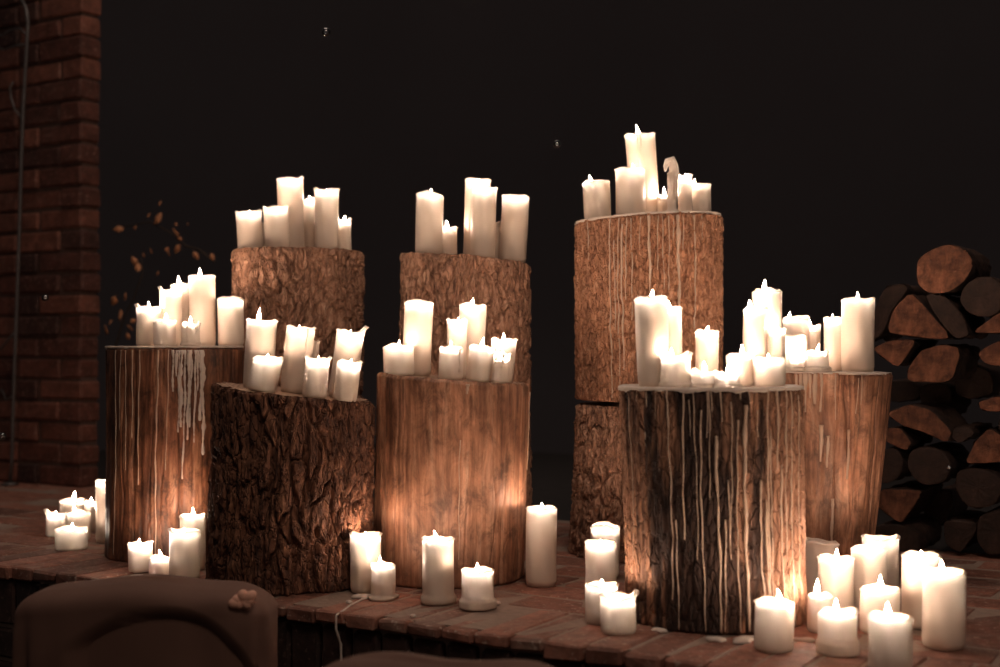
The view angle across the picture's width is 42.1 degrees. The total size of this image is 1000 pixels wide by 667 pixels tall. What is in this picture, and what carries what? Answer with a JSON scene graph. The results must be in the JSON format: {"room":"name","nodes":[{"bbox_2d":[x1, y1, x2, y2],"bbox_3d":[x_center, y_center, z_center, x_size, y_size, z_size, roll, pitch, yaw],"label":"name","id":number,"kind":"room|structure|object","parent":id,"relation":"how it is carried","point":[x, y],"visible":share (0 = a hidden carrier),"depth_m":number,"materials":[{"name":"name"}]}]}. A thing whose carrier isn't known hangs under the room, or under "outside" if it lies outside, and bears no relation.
{"room":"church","nodes":[
{"label":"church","id":0,"kind":"room"},
{"bbox_2d":[0,0,100,486],"bbox_3d":[-2.241,-0.547,5.049,1.919,2.169,0.102,0,-1,32],"label":"wall","id":1,"kind":"structure","parent":0,"point":[79,45],"depth_m":4.59,"materials":[{"name":"red brick"}]},
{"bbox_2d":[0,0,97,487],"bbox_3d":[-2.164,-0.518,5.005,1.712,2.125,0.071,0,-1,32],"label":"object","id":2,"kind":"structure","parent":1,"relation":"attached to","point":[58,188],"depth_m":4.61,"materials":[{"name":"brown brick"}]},
{"bbox_2d":[0,482,999,666],"bbox_3d":[-0.398,0.955,3.269,6.070,0.858,1.312,0,-1,32],"label":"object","id":3,"kind":"structure","parent":1,"relation":"attached to","point":[503,613],"depth_m":2.44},
{"bbox_2d":[0,579,609,666],"bbox_3d":[-0.699,0.941,2.730,6.378,0.783,0.111,0,-1,32],"label":"trim","id":4,"kind":"structure","parent":3,"relation":"attached to","point":[299,644],"depth_m":2.44,"materials":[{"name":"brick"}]},
{"bbox_2d":[349,531,381,593],"bbox_3d":[-0.271,0.458,2.616,0.067,0.120,0.066,0,-1,0],"label":"pillar candle","id":5,"kind":"object","parent":3,"relation":"on","point":[365,548],"visible":0.91,"depth_m":2.59,"materials":[{"name":"wax"}]},
{"bbox_2d":[0,481,999,666],"bbox_3d":[-0.381,0.548,3.245,6.378,0.055,1.355,0,-1,32],"label":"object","id":6,"kind":"object","parent":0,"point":[49,565],"depth_m":2.40,"materials":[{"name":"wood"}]},
{"bbox_2d":[0,0,29,485],"bbox_3d":[-1.730,-0.350,4.602,0.181,1.773,0.060,0,-1,16],"label":"iron stand","id":7,"kind":"object","parent":6,"relation":"on","point":[22,116],"visible":1,"depth_m":4.58,"materials":[{"name":"black metal"}]},
{"bbox_2d":[54,524,87,550],"bbox_3d":[-1.041,0.492,3.159,0.081,0.062,0.078,0,-1,0],"label":"pillar candle","id":8,"kind":"object","parent":6,"relation":"on","point":[67,537],"visible":1,"depth_m":3.13,"materials":[{"name":"wax"}]},
{"bbox_2d":[95,479,104,542],"bbox_3d":[-0.990,0.445,3.277,0.059,0.159,0.058,0,-1,0],"label":"pillar candle","id":9,"kind":"object","parent":6,"relation":"on","point":[99,483],"visible":0.36,"depth_m":3.25,"materials":[{"name":"wax"}]},
{"bbox_2d":[127,539,153,572],"bbox_3d":[-0.787,0.485,2.848,0.058,0.073,0.055,0,-1,-22],"label":"pillar candle","id":10,"kind":"object","parent":6,"relation":"on","point":[139,553],"visible":0.91,"depth_m":2.83,"materials":[{"name":"wax"}]},
{"bbox_2d":[104,345,243,561],"bbox_3d":[-0.774,0.275,3.095,0.324,0.494,0.327,0,-1,-7],"label":"tree stump","id":11,"kind":"object","parent":6,"relation":"on","point":[159,429],"visible":0.73,"depth_m":2.95,"materials":[{"name":"brown wood"}]},
{"bbox_2d":[134,302,161,345],"bbox_3d":[-0.834,-0.023,3.080,0.063,0.106,0.062,0,-1,0],"label":"pillar candle","id":12,"kind":"object","parent":11,"relation":"on","point":[145,315],"visible":0.83,"depth_m":3.06,"materials":[{"name":"wax"}]},
{"bbox_2d":[153,315,176,345],"bbox_3d":[-0.774,-0.009,2.999,0.055,0.076,0.054,0,-1,0],"label":"pillar candle","id":13,"kind":"object","parent":11,"relation":"on","point":[164,330],"visible":1,"depth_m":2.98,"materials":[{"name":"wax"}]},
{"bbox_2d":[157,285,181,345],"bbox_3d":[-0.785,-0.043,3.105,0.055,0.147,0.053,0,-1,31],"label":"pillar candle","id":14,"kind":"object","parent":11,"relation":"on","point":[170,300],"visible":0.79,"depth_m":3.08,"materials":[{"name":"wax"}]},
{"bbox_2d":[188,270,215,345],"bbox_3d":[-0.713,-0.063,3.121,0.065,0.186,0.065,-1,-1,0],"label":"pillar candle","id":15,"kind":"object","parent":11,"relation":"on","point":[202,288],"visible":0.89,"depth_m":3.09,"materials":[{"name":"wax"}]},
{"bbox_2d":[217,296,243,345],"bbox_3d":[-0.642,-0.031,3.097,0.064,0.120,0.070,0,-1,0],"label":"pillar candle","id":16,"kind":"object","parent":11,"relation":"on","point":[230,309],"visible":1,"depth_m":3.07,"materials":[{"name":"wax"}]},
{"bbox_2d":[168,528,200,577],"bbox_3d":[-0.670,0.466,2.757,0.069,0.108,0.067,0,-1,0],"label":"pillar candle","id":17,"kind":"object","parent":6,"relation":"on","point":[184,543],"visible":0.99,"depth_m":2.73,"materials":[{"name":"wax"}]},
{"bbox_2d":[179,508,205,569],"bbox_3d":[-0.680,0.453,2.874,0.059,0.136,0.059,0,-1,0],"label":"pillar candle","id":18,"kind":"object","parent":6,"relation":"on","point":[187,520],"visible":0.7,"depth_m":2.86,"materials":[{"name":"wax"}]},
{"bbox_2d":[205,382,375,595],"bbox_3d":[-0.443,0.311,2.729,0.353,0.417,0.345,0,-1,27],"label":"tree stump","id":19,"kind":"object","parent":6,"relation":"on","point":[291,475],"visible":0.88,"depth_m":2.59,"materials":[{"name":"brown wood"}]},
{"bbox_2d":[243,309,278,386],"bbox_3d":[-0.504,0.032,2.734,0.068,0.170,0.070,0,-1,-39],"label":"pillar candle","id":20,"kind":"object","parent":19,"relation":"on","point":[260,334],"visible":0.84,"depth_m":2.71,"materials":[{"name":"wax"}]},
{"bbox_2d":[247,355,284,392],"bbox_3d":[-0.477,0.082,2.645,0.071,0.080,0.064,0,-1,19],"label":"pillar candle","id":21,"kind":"object","parent":19,"relation":"on","point":[264,375],"visible":0.99,"depth_m":2.62,"materials":[{"name":"wax"}]},
{"bbox_2d":[280,324,316,393],"bbox_3d":[-0.422,0.054,2.725,0.076,0.146,0.063,0,-1,-10],"label":"pillar candle","id":22,"kind":"object","parent":19,"relation":"on","point":[299,341],"visible":0.88,"depth_m":2.70,"materials":[{"name":"wax"}]},
{"bbox_2d":[302,355,332,398],"bbox_3d":[-0.372,0.088,2.634,0.055,0.088,0.056,1,-1,-45],"label":"pillar candle","id":23,"kind":"object","parent":19,"relation":"on","point":[316,370],"visible":1,"depth_m":2.61,"materials":[{"name":"wax"}]},
{"bbox_2d":[333,359,362,401],"bbox_3d":[-0.312,0.096,2.649,0.059,0.089,0.054,0,-1,34],"label":"pillar candle","id":24,"kind":"object","parent":19,"relation":"on","point":[347,376],"visible":1,"depth_m":2.63,"materials":[{"name":"wax"}]},
{"bbox_2d":[328,325,368,396],"bbox_3d":[-0.318,0.061,2.735,0.086,0.157,0.059,0,-1,4],"label":"pillar candle","id":25,"kind":"object","parent":19,"relation":"on","point":[348,344],"visible":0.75,"depth_m":2.71,"materials":[{"name":"wax"}]},
{"bbox_2d":[230,246,364,397],"bbox_3d":[-0.520,0.155,3.351,0.344,0.740,0.351,0,-1,11],"label":"tree stump","id":26,"kind":"object","parent":6,"relation":"on","point":[323,289],"visible":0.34,"depth_m":3.21,"materials":[{"name":"brown wood"}]},
{"bbox_2d":[235,209,263,248],"bbox_3d":[-0.641,-0.265,3.323,0.070,0.109,0.066,0,-1,-23],"label":"pillar candle","id":27,"kind":"object","parent":26,"relation":"on","point":[248,223],"visible":0.94,"depth_m":3.29,"materials":[{"name":"wax"}]},
{"bbox_2d":[262,205,290,246],"bbox_3d":[-0.567,-0.268,3.293,0.071,0.116,0.064,0,-1,-16],"label":"pillar candle","id":28,"kind":"object","parent":26,"relation":"on","point":[276,218],"visible":0.94,"depth_m":3.27,"materials":[{"name":"wax"}]},
{"bbox_2d":[276,176,304,247],"bbox_3d":[-0.545,-0.311,3.391,0.074,0.201,0.071,-2,-1,0],"label":"pillar candle","id":29,"kind":"object","parent":26,"relation":"on","point":[289,189],"visible":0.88,"depth_m":3.37,"materials":[{"name":"wax"}]},
{"bbox_2d":[314,187,339,248],"bbox_3d":[-0.443,-0.293,3.323,0.068,0.164,0.062,1,-1,0],"label":"pillar candle","id":30,"kind":"object","parent":26,"relation":"on","point":[326,200],"visible":0.93,"depth_m":3.30,"materials":[{"name":"wax"}]},
{"bbox_2d":[367,557,398,600],"bbox_3d":[-0.229,0.477,2.542,0.061,0.082,0.067,0,-1,0],"label":"pillar candle","id":31,"kind":"object","parent":6,"relation":"on","point":[383,574],"visible":1,"depth_m":2.52,"materials":[{"name":"wax"}]},
{"bbox_2d":[421,531,456,605],"bbox_3d":[-0.118,0.448,2.501,0.069,0.139,0.065,0,-1,0],"label":"pillar candle","id":32,"kind":"object","parent":6,"relation":"on","point":[437,551],"visible":1,"depth_m":2.48,"materials":[{"name":"wax"}]},
{"bbox_2d":[373,372,530,588],"bbox_3d":[-0.104,0.301,2.796,0.338,0.438,0.333,0,-1,0],"label":"tree stump","id":33,"kind":"object","parent":6,"relation":"on","point":[451,457],"visible":0.89,"depth_m":2.65,"materials":[{"name":"brown wood"}]},
{"bbox_2d":[383,341,413,374],"bbox_3d":[-0.213,0.050,2.739,0.068,0.074,0.069,0,-1,0],"label":"pillar candle","id":34,"kind":"object","parent":33,"relation":"on","point":[398,359],"visible":1,"depth_m":2.71,"materials":[{"name":"wax"}]},
{"bbox_2d":[403,299,433,375],"bbox_3d":[-0.177,0.008,2.799,0.064,0.165,0.070,1,-1,0],"label":"pillar candle","id":35,"kind":"object","parent":33,"relation":"on","point":[418,313],"visible":0.91,"depth_m":2.77,"materials":[{"name":"wax"}]},
{"bbox_2d":[438,343,463,379],"bbox_3d":[-0.102,0.056,2.710,0.053,0.079,0.055,0,-1,0],"label":"pillar candle","id":36,"kind":"object","parent":33,"relation":"on","point":[450,357],"visible":1,"depth_m":2.69,"materials":[{"name":"wax"}]},
{"bbox_2d":[446,317,467,378],"bbox_3d":[-0.094,0.031,2.820,0.048,0.132,0.046,1,-1,0],"label":"pillar candle","id":37,"kind":"object","parent":33,"relation":"on","point":[456,328],"visible":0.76,"depth_m":2.80,"materials":[{"name":"wax"}]},
{"bbox_2d":[459,300,486,377],"bbox_3d":[-0.064,0.011,2.890,0.069,0.180,0.064,0,-1,25],"label":"pillar candle","id":38,"kind":"object","parent":33,"relation":"on","point":[475,314],"visible":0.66,"depth_m":2.86,"materials":[{"name":"wax"}]},
{"bbox_2d":[466,338,494,381],"bbox_3d":[-0.041,0.055,2.730,0.058,0.095,0.055,0,-1,28],"label":"pillar candle","id":39,"kind":"object","parent":33,"relation":"on","point":[480,360],"visible":1,"depth_m":2.71,"materials":[{"name":"wax"}]},
{"bbox_2d":[491,351,512,383],"bbox_3d":[0.004,0.071,2.712,0.043,0.069,0.041,0,-1,-29],"label":"pillar candle","id":40,"kind":"object","parent":33,"relation":"on","point":[500,372],"visible":0.99,"depth_m":2.70,"materials":[{"name":"wax"}]},
{"bbox_2d":[398,252,532,546],"bbox_3d":[-0.085,0.162,3.239,0.339,0.724,0.333,0,-1,15],"label":"tree stump","id":41,"kind":"object","parent":6,"relation":"on","point":[446,280],"visible":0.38,"depth_m":3.11,"materials":[{"name":"brown wood"}]},
{"bbox_2d":[415,190,443,253],"bbox_3d":[-0.174,-0.276,3.211,0.070,0.165,0.072,1,-1,0],"label":"pillar candle","id":42,"kind":"object","parent":41,"relation":"on","point":[429,204],"visible":0.97,"depth_m":3.18,"materials":[{"name":"wax"}]},
{"bbox_2d":[463,178,490,254],"bbox_3d":[-0.057,-0.288,3.303,0.073,0.213,0.067,0,-1,-14],"label":"pillar candle","id":43,"kind":"object","parent":41,"relation":"on","point":[469,182],"visible":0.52,"depth_m":3.28,"materials":[{"name":"wax"}]},
{"bbox_2d":[470,185,497,257],"bbox_3d":[-0.039,-0.274,3.218,0.068,0.186,0.066,0,-1,15],"label":"pillar candle","id":44,"kind":"object","parent":41,"relation":"on","point":[484,198],"visible":0.97,"depth_m":3.19,"materials":[{"name":"wax"}]},
{"bbox_2d":[499,194,528,262],"bbox_3d":[0.035,-0.261,3.242,0.076,0.174,0.072,0,-1,23],"label":"pillar candle","id":45,"kind":"object","parent":41,"relation":"on","point":[515,208],"visible":0.94,"depth_m":3.21,"materials":[{"name":"wax"}]},
{"bbox_2d":[459,563,496,610],"bbox_3d":[-0.041,0.474,2.450,0.071,0.086,0.066,0,-1,0],"label":"pillar candle","id":46,"kind":"object","parent":6,"relation":"on","point":[477,588],"visible":1,"depth_m":2.42,"materials":[{"name":"wax"}]},
{"bbox_2d":[526,502,556,587],"bbox_3d":[0.085,0.433,2.679,0.066,0.171,0.067,0,-1,0],"label":"pillar candle","id":47,"kind":"object","parent":6,"relation":"on","point":[541,520],"visible":1,"depth_m":2.65,"materials":[{"name":"wax"}]},
{"bbox_2d":[567,401,624,562],"bbox_3d":[0.349,0.345,3.119,0.372,0.356,0.363,0,-1,0],"label":"tree stump","id":48,"kind":"object","parent":6,"relation":"on","point":[596,496],"visible":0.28,"depth_m":3.00,"materials":[{"name":"brown wood"}]},
{"bbox_2d":[573,211,723,401],"bbox_3d":[0.356,-0.063,3.120,0.355,0.443,0.362,0,-1,33],"label":"wood block","id":49,"kind":"object","parent":48,"relation":"on","point":[678,256],"visible":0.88,"depth_m":2.98,"materials":[{"name":"brown wood"}]},
{"bbox_2d":[582,175,610,218],"bbox_3d":[0.231,-0.323,3.104,0.070,0.112,0.069,0,-1,-4],"label":"pillar candle","id":50,"kind":"object","parent":49,"relation":"on","point":[596,193],"visible":0.98,"depth_m":3.08,"materials":[{"name":"wax"}]},
{"bbox_2d":[614,165,645,214],"bbox_3d":[0.307,-0.336,3.074,0.075,0.128,0.073,0,-1,-32],"label":"pillar candle","id":51,"kind":"object","parent":49,"relation":"on","point":[630,182],"visible":0.94,"depth_m":3.04,"materials":[{"name":"wax"}]},
{"bbox_2d":[624,125,658,211],"bbox_3d":[0.345,-0.390,3.163,0.086,0.235,0.076,0,-1,10],"label":"pillar candle","id":52,"kind":"object","parent":49,"relation":"on","point":[640,147],"visible":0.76,"depth_m":3.13,"materials":[{"name":"wax"}]},
{"bbox_2d":[663,156,678,210],"bbox_3d":[0.403,-0.346,3.043,0.038,0.137,0.031,0,-1,44],"label":"pillar candle","id":53,"kind":"object","parent":49,"relation":"on","point":[673,174],"visible":0.92,"depth_m":3.04,"materials":[{"name":"wax"}]},
{"bbox_2d":[584,539,616,583],"bbox_3d":[0.196,0.458,2.535,0.064,0.118,0.064,0,-1,0],"label":"pillar candle","id":54,"kind":"object","parent":6,"relation":"on","point":[600,554],"visible":0.79,"depth_m":2.51,"materials":[{"name":"wax"}]},
{"bbox_2d":[584,580,618,625],"bbox_3d":[0.182,0.477,2.320,0.063,0.077,0.062,0,-1,0],"label":"pillar candle","id":55,"kind":"object","parent":6,"relation":"on","point":[593,589],"visible":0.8,"depth_m":2.30,"materials":[{"name":"wax"}]},
{"bbox_2d":[590,521,619,575],"bbox_3d":[0.226,0.463,2.793,0.066,0.113,0.072,0,-1,0],"label":"pillar candle","id":56,"kind":"object","parent":6,"relation":"on","point":[608,530],"visible":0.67,"depth_m":2.77,"materials":[{"name":"wax"}]},
{"bbox_2d":[599,589,638,634],"bbox_3d":[0.205,0.477,2.241,0.066,0.075,0.064,0,-1,42],"label":"pillar candle","id":57,"kind":"object","parent":6,"relation":"on","point":[617,609],"visible":1,"depth_m":2.22,"materials":[{"name":"wax"}]},
{"bbox_2d":[618,384,807,634],"bbox_3d":[0.388,0.305,2.382,0.340,0.422,0.336,0,-1,44],"label":"tree stump","id":58,"kind":"object","parent":6,"relation":"on","point":[714,494],"visible":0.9,"depth_m":2.24,"materials":[{"name":"black wood"}]},
{"bbox_2d":[634,290,668,386],"bbox_3d":[0.275,0.008,2.346,0.066,0.177,0.063,0,-1,-7],"label":"pillar candle","id":59,"kind":"object","parent":58,"relation":"on","point":[651,312],"visible":0.94,"depth_m":2.32,"materials":[{"name":"wax"}]},
{"bbox_2d":[668,301,681,355],"bbox_3d":[0.318,0.017,2.414,0.043,0.158,0.042,-1,-1,0],"label":"pillar candle","id":60,"kind":"object","parent":58,"relation":"on","point":[675,312],"visible":0.48,"depth_m":2.40,"materials":[{"name":"wax"}]},
{"bbox_2d":[658,349,692,387],"bbox_3d":[0.310,0.060,2.295,0.061,0.069,0.058,0,-1,0],"label":"pillar candle","id":61,"kind":"object","parent":58,"relation":"on","point":[675,370],"visible":1,"depth_m":2.27,"materials":[{"name":"wax"}]},
{"bbox_2d":[695,327,719,371],"bbox_3d":[0.385,0.041,2.415,0.047,0.110,0.046,0,-1,0],"label":"pillar candle","id":62,"kind":"object","parent":58,"relation":"on","point":[706,341],"visible":0.85,"depth_m":2.40,"materials":[{"name":"wax"}]},
{"bbox_2d":[726,346,753,386],"bbox_3d":[0.430,0.058,2.330,0.051,0.075,0.049,0,-1,0],"label":"pillar candle","id":63,"kind":"object","parent":58,"relation":"on","point":[742,363],"visible":0.84,"depth_m":2.31,"materials":[{"name":"wax"}]},
{"bbox_2d":[743,301,767,357],"bbox_3d":[0.472,0.017,2.401,0.047,0.158,0.048,0,-1,0],"label":"pillar candle","id":64,"kind":"object","parent":58,"relation":"on","point":[755,320],"visible":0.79,"depth_m":2.38,"materials":[{"name":"wax"}]},
{"bbox_2d":[752,281,781,355],"bbox_3d":[0.505,-0.003,2.453,0.058,0.198,0.060,0,-1,0],"label":"pillar candle","id":65,"kind":"object","parent":58,"relation":"on","point":[769,297],"visible":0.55,"depth_m":2.43,"materials":[{"name":"wax"}]},
{"bbox_2d":[753,354,785,386],"bbox_3d":[0.481,0.066,2.324,0.060,0.059,0.060,0,-1,0],"label":"pillar candle","id":66,"kind":"object","parent":58,"relation":"on","point":[769,371],"visible":0.99,"depth_m":2.30,"materials":[{"name":"wax"}]},
{"bbox_2d":[767,321,785,381],"bbox_3d":[0.511,0.036,2.402,0.035,0.119,0.037,0,-1,0],"label":"pillar candle","id":67,"kind":"object","parent":58,"relation":"on","point":[776,335],"visible":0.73,"depth_m":2.39,"materials":[{"name":"wax"}]},
{"bbox_2d":[754,591,794,653],"bbox_3d":[0.446,0.465,2.114,0.067,0.098,0.068,0,-1,0],"label":"pillar candle","id":68,"kind":"object","parent":6,"relation":"on","point":[774,616],"visible":1,"depth_m":2.09,"materials":[{"name":"wax"}]},
{"bbox_2d":[807,580,833,632],"bbox_3d":[0.554,0.470,2.248,0.046,0.090,0.048,0,-1,0],"label":"pillar candle","id":69,"kind":"object","parent":6,"relation":"on","point":[817,602],"visible":0.79,"depth_m":2.23,"materials":[{"name":"wax"}]},
{"bbox_2d":[806,537,839,594],"bbox_3d":[0.631,0.460,2.554,0.069,0.115,0.069,0,-1,0],"label":"pillar candle","id":70,"kind":"object","parent":6,"relation":"on","point":[815,547],"visible":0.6,"depth_m":2.53,"materials":[{"name":"grey wax"}]},
{"bbox_2d":[817,550,854,608],"bbox_3d":[0.612,0.454,2.371,0.069,0.123,0.067,0,-1,0],"label":"pillar candle","id":71,"kind":"object","parent":6,"relation":"on","point":[835,572],"visible":0.84,"depth_m":2.34,"materials":[{"name":"wax"}]},
{"bbox_2d":[816,600,859,657],"bbox_3d":[0.543,0.470,2.092,0.069,0.086,0.075,0,-1,0],"label":"pillar candle","id":72,"kind":"object","parent":6,"relation":"on","point":[837,628],"visible":1,"depth_m":2.07,"materials":[{"name":"wax"}]},
{"bbox_2d":[785,371,892,555],"bbox_3d":[0.715,0.299,2.846,0.276,0.442,0.277,0,-1,4],"label":"tree stump","id":73,"kind":"object","parent":6,"relation":"on","point":[847,413],"visible":0.59,"depth_m":2.74,"materials":[{"name":"brown wood"}]},
{"bbox_2d":[823,314,841,370],"bbox_3d":[0.730,0.020,2.849,0.044,0.124,0.043,0,-1,0],"label":"pillar candle","id":74,"kind":"object","parent":73,"relation":"on","point":[832,325],"visible":0.82,"depth_m":2.83,"materials":[{"name":"wax"}]},
{"bbox_2d":[841,292,875,371],"bbox_3d":[0.778,-0.004,2.821,0.073,0.174,0.075,0,-1,0],"label":"pillar candle","id":75,"kind":"object","parent":73,"relation":"on","point":[857,313],"visible":1,"depth_m":2.79,"materials":[{"name":"wax"}]},
{"bbox_2d":[850,539,887,613],"bbox_3d":[0.685,0.448,2.413,0.067,0.137,0.068,0,-1,0],"label":"pillar candle","id":76,"kind":"object","parent":6,"relation":"on","point":[870,562],"visible":0.71,"depth_m":2.39,"materials":[{"name":"wax"}]},
{"bbox_2d":[859,577,900,633],"bbox_3d":[0.656,0.466,2.244,0.069,0.098,0.070,0,-1,0],"label":"pillar candle","id":77,"kind":"object","parent":6,"relation":"on","point":[875,596],"visible":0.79,"depth_m":2.22,"materials":[{"name":"wax"}]},
{"bbox_2d":[861,534,900,586],"bbox_3d":[0.754,0.457,2.576,0.076,0.121,0.074,0,-1,0],"label":"pillar candle","id":78,"kind":"object","parent":6,"relation":"on","point":[891,543],"visible":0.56,"depth_m":2.55,"materials":[{"name":"wax"}]},
{"bbox_2d":[868,603,913,666],"bbox_3d":[0.592,0.460,1.974,0.067,0.104,0.068,0,-1,0],"label":"pillar candle","id":79,"kind":"object","parent":6,"relation":"on","point":[890,634],"visible":1,"depth_m":1.95,"materials":[{"name":"wax"}]},
{"bbox_2d":[875,514,941,551],"bbox_3d":[1.011,0.497,3.222,0.117,0.080,0.226,0,-1,32],"label":"log","id":80,"kind":"object","parent":6,"relation":"on","point":[917,533],"visible":0.62,"depth_m":3.14,"materials":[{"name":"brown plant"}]},
{"bbox_2d":[879,480,943,521],"bbox_3d":[1.015,0.414,3.219,0.117,0.084,0.226,0,-1,32],"label":"log","id":81,"kind":"object","parent":80,"relation":"on","point":[900,502],"visible":0.97,"depth_m":3.14,"materials":[{"name":"brown wood"}]},
{"bbox_2d":[882,446,918,482],"bbox_3d":[0.995,0.319,3.233,0.075,0.091,0.226,0,-1,32],"label":"log","id":82,"kind":"object","parent":81,"relation":"on","point":[895,467],"visible":0.57,"depth_m":3.14,"materials":[{"name":"brown wood"}]},
{"bbox_2d":[886,425,932,449],"bbox_3d":[1.010,0.254,3.223,0.079,0.056,0.226,0,-1,32],"label":"log","id":83,"kind":"object","parent":82,"relation":"on","point":[903,437],"visible":0.83,"depth_m":3.13,"materials":[{"name":"brown wood"}]},
{"bbox_3d":[1.168,0.172,3.402,0.086,0.096,0.226,0,-1,32],"label":"log","id":84,"kind":"object","parent":83,"relation":"on","visible":0},
{"bbox_2d":[891,379,935,401],"bbox_3d":[1.167,0.160,3.680,0.116,0.065,0.226,0,-1,32],"label":"log","id":85,"kind":"object","parent":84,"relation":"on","point":[903,390],"visible":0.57,"depth_m":3.58,"materials":[{"name":"brown wood"}]},
{"bbox_2d":[907,344,980,382],"bbox_3d":[1.086,0.072,3.178,0.127,0.095,0.226,0,-1,32],"label":"log","id":86,"kind":"object","parent":84,"relation":"on","point":[943,363],"visible":1,"depth_m":3.09,"materials":[{"name":"brown wood"}]},
{"bbox_2d":[874,339,937,365],"bbox_3d":[1.008,0.047,3.226,0.103,0.066,0.226,0,-1,32],"label":"log","id":87,"kind":"object","parent":86,"relation":"on","point":[899,352],"visible":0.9,"depth_m":3.14,"materials":[{"name":"brown wood"}]},
{"bbox_2d":[874,284,928,341],"bbox_3d":[1.069,-0.053,3.466,0.100,0.151,0.226,0,-1,32],"label":"log","id":88,"kind":"object","parent":87,"relation":"on","point":[892,295],"visible":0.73,"depth_m":3.38,"materials":[{"name":"brown wood"}]},
{"bbox_2d":[926,294,987,339],"bbox_3d":[1.114,-0.041,3.163,0.100,0.110,0.226,0,-1,32],"label":"log","id":89,"kind":"object","parent":87,"relation":"on","point":[949,310],"visible":0.94,"depth_m":3.08,"materials":[{"name":"brown wood"}]},
{"bbox_2d":[889,294,964,339],"bbox_3d":[1.057,-0.040,3.196,0.146,0.110,0.226,0,-1,32],"label":"log","id":90,"kind":"object","parent":89,"relation":"on","point":[913,316],"visible":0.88,"depth_m":3.11,"materials":[{"name":"brown wood"}]},
{"bbox_2d":[916,244,991,295],"bbox_3d":[1.108,-0.150,3.165,0.134,0.119,0.226,0,-1,32],"label":"log","id":91,"kind":"object","parent":89,"relation":"on","point":[945,269],"visible":0.94,"depth_m":3.08,"materials":[{"name":"brown wood"}]},
{"bbox_2d":[908,442,968,484],"bbox_3d":[1.078,0.316,3.183,0.104,0.094,0.226,0,-1,32],"label":"log","id":92,"kind":"object","parent":81,"relation":"on","point":[927,464],"visible":0.94,"depth_m":3.10,"materials":[{"name":"brown wood"}]},
{"bbox_2d":[889,401,967,441],"bbox_3d":[1.059,0.214,3.193,0.156,0.088,0.226,0,-1,32],"label":"log","id":93,"kind":"object","parent":92,"relation":"on","point":[938,420],"visible":0.9,"depth_m":3.10,"materials":[{"name":"brown wood"}]},
{"bbox_2d":[955,362,999,398],"bbox_3d":[1.246,0.120,3.354,0.098,0.092,0.226,0,-1,32],"label":"log","id":94,"kind":"object","parent":93,"relation":"on","point":[985,382],"visible":0.8,"depth_m":3.26,"materials":[{"name":"brown wood"}]},
{"bbox_2d":[979,341,999,365],"bbox_3d":[1.218,0.046,3.095,0.111,0.063,0.226,0,-1,32],"label":"log","id":95,"kind":"object","parent":94,"relation":"on","point":[990,354],"visible":1,"depth_m":3.01,"materials":[{"name":"brown wood"}]},
{"bbox_2d":[975,313,999,333],"bbox_3d":[1.212,-0.024,3.100,0.114,0.052,0.226,0,-1,32],"label":"log","id":96,"kind":"object","parent":95,"relation":"on","point":[992,326],"visible":1,"depth_m":3.01,"materials":[{"name":"brown wood"}]},
{"bbox_2d":[960,277,999,317],"bbox_3d":[1.182,-0.084,3.121,0.105,0.098,0.226,0,-1,32],"label":"log","id":97,"kind":"object","parent":96,"relation":"on","point":[980,297],"visible":0.95,"depth_m":3.03,"materials":[{"name":"brown wood"}]},
{"bbox_2d":[901,550,941,629],"bbox_3d":[0.743,0.449,2.290,0.070,0.133,0.072,0,-1,0],"label":"pillar candle","id":98,"kind":"object","parent":6,"relation":"on","point":[914,563],"visible":0.72,"depth_m":2.27,"materials":[{"name":"wax"}]},
{"bbox_2d":[922,560,966,650],"bbox_3d":[0.730,0.443,2.136,0.070,0.142,0.071,0,-1,0],"label":"pillar candle","id":99,"kind":"object","parent":6,"relation":"on","point":[944,589],"visible":1,"depth_m":2.11,"materials":[{"name":"wax"}]},
{"bbox_2d":[944,510,985,551],"bbox_3d":[1.137,0.477,3.142,0.078,0.075,0.226,0,-1,32],"label":"log","id":100,"kind":"object","parent":6,"relation":"on","point":[960,532],"visible":0.81,"depth_m":3.06,"materials":[{"name":"brown wood"}]},
{"bbox_2d":[977,506,999,554],"bbox_3d":[1.211,0.461,3.098,0.104,0.110,0.226,0,-1,32],"label":"log","id":101,"kind":"object","parent":6,"relation":"on","point":[988,526],"visible":1,"depth_m":3.01,"materials":[{"name":"brown wood"}]},
{"bbox_2d":[955,462,999,508],"bbox_3d":[1.175,0.362,3.122,0.111,0.099,0.226,0,-1,32],"label":"log","id":102,"kind":"object","parent":101,"relation":"on","point":[977,485],"visible":0.98,"depth_m":3.03,"materials":[{"name":"brown wood"}]},
{"bbox_2d":[966,426,999,464],"bbox_3d":[1.200,0.264,3.104,0.122,0.087,0.226,0,-1,32],"label":"log","id":103,"kind":"object","parent":102,"relation":"on","point":[985,449],"visible":1,"depth_m":3.02,"materials":[{"name":"brown wood"}]},
{"bbox_2d":[97,0,999,466],"bbox_3d":[0.000,-3.458,13.181,32.000,9.860,0.300,0,-1,0],"label":"wall","id":104,"kind":"structure","parent":0,"point":[839,144],"depth_m":13.02,"materials":[{"name":"black paint"}]},
{"bbox_2d":[97,444,999,554],"bbox_3d":[1.190,0.749,4.393,7.600,0.370,2.268,0,-1,32],"label":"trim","id":105,"kind":"structure","parent":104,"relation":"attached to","point":[552,473],"depth_m":4.89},
{"bbox_3d":[0.000,1.415,3.988,32.000,0.050,20.000,0,-1,0],"label":"floor","id":106,"kind":"structure","parent":0,"visible":0},
{"bbox_2d":[12,574,277,666],"bbox_3d":[-0.604,0.904,2.393,0.448,0.958,0.474,0,-1,2],"label":"chair","id":107,"kind":"object","parent":106,"relation":"on","point":[155,620],"visible":1,"depth_m":2.18,"materials":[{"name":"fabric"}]},
{"bbox_2d":[325,651,551,666],"bbox_3d":[-0.054,0.913,1.904,0.442,0.945,0.472,0,-1,11],"label":"chair","id":108,"kind":"object","parent":106,"relation":"on","point":[386,658],"visible":1,"depth_m":1.75,"materials":[{"name":"fabric"}]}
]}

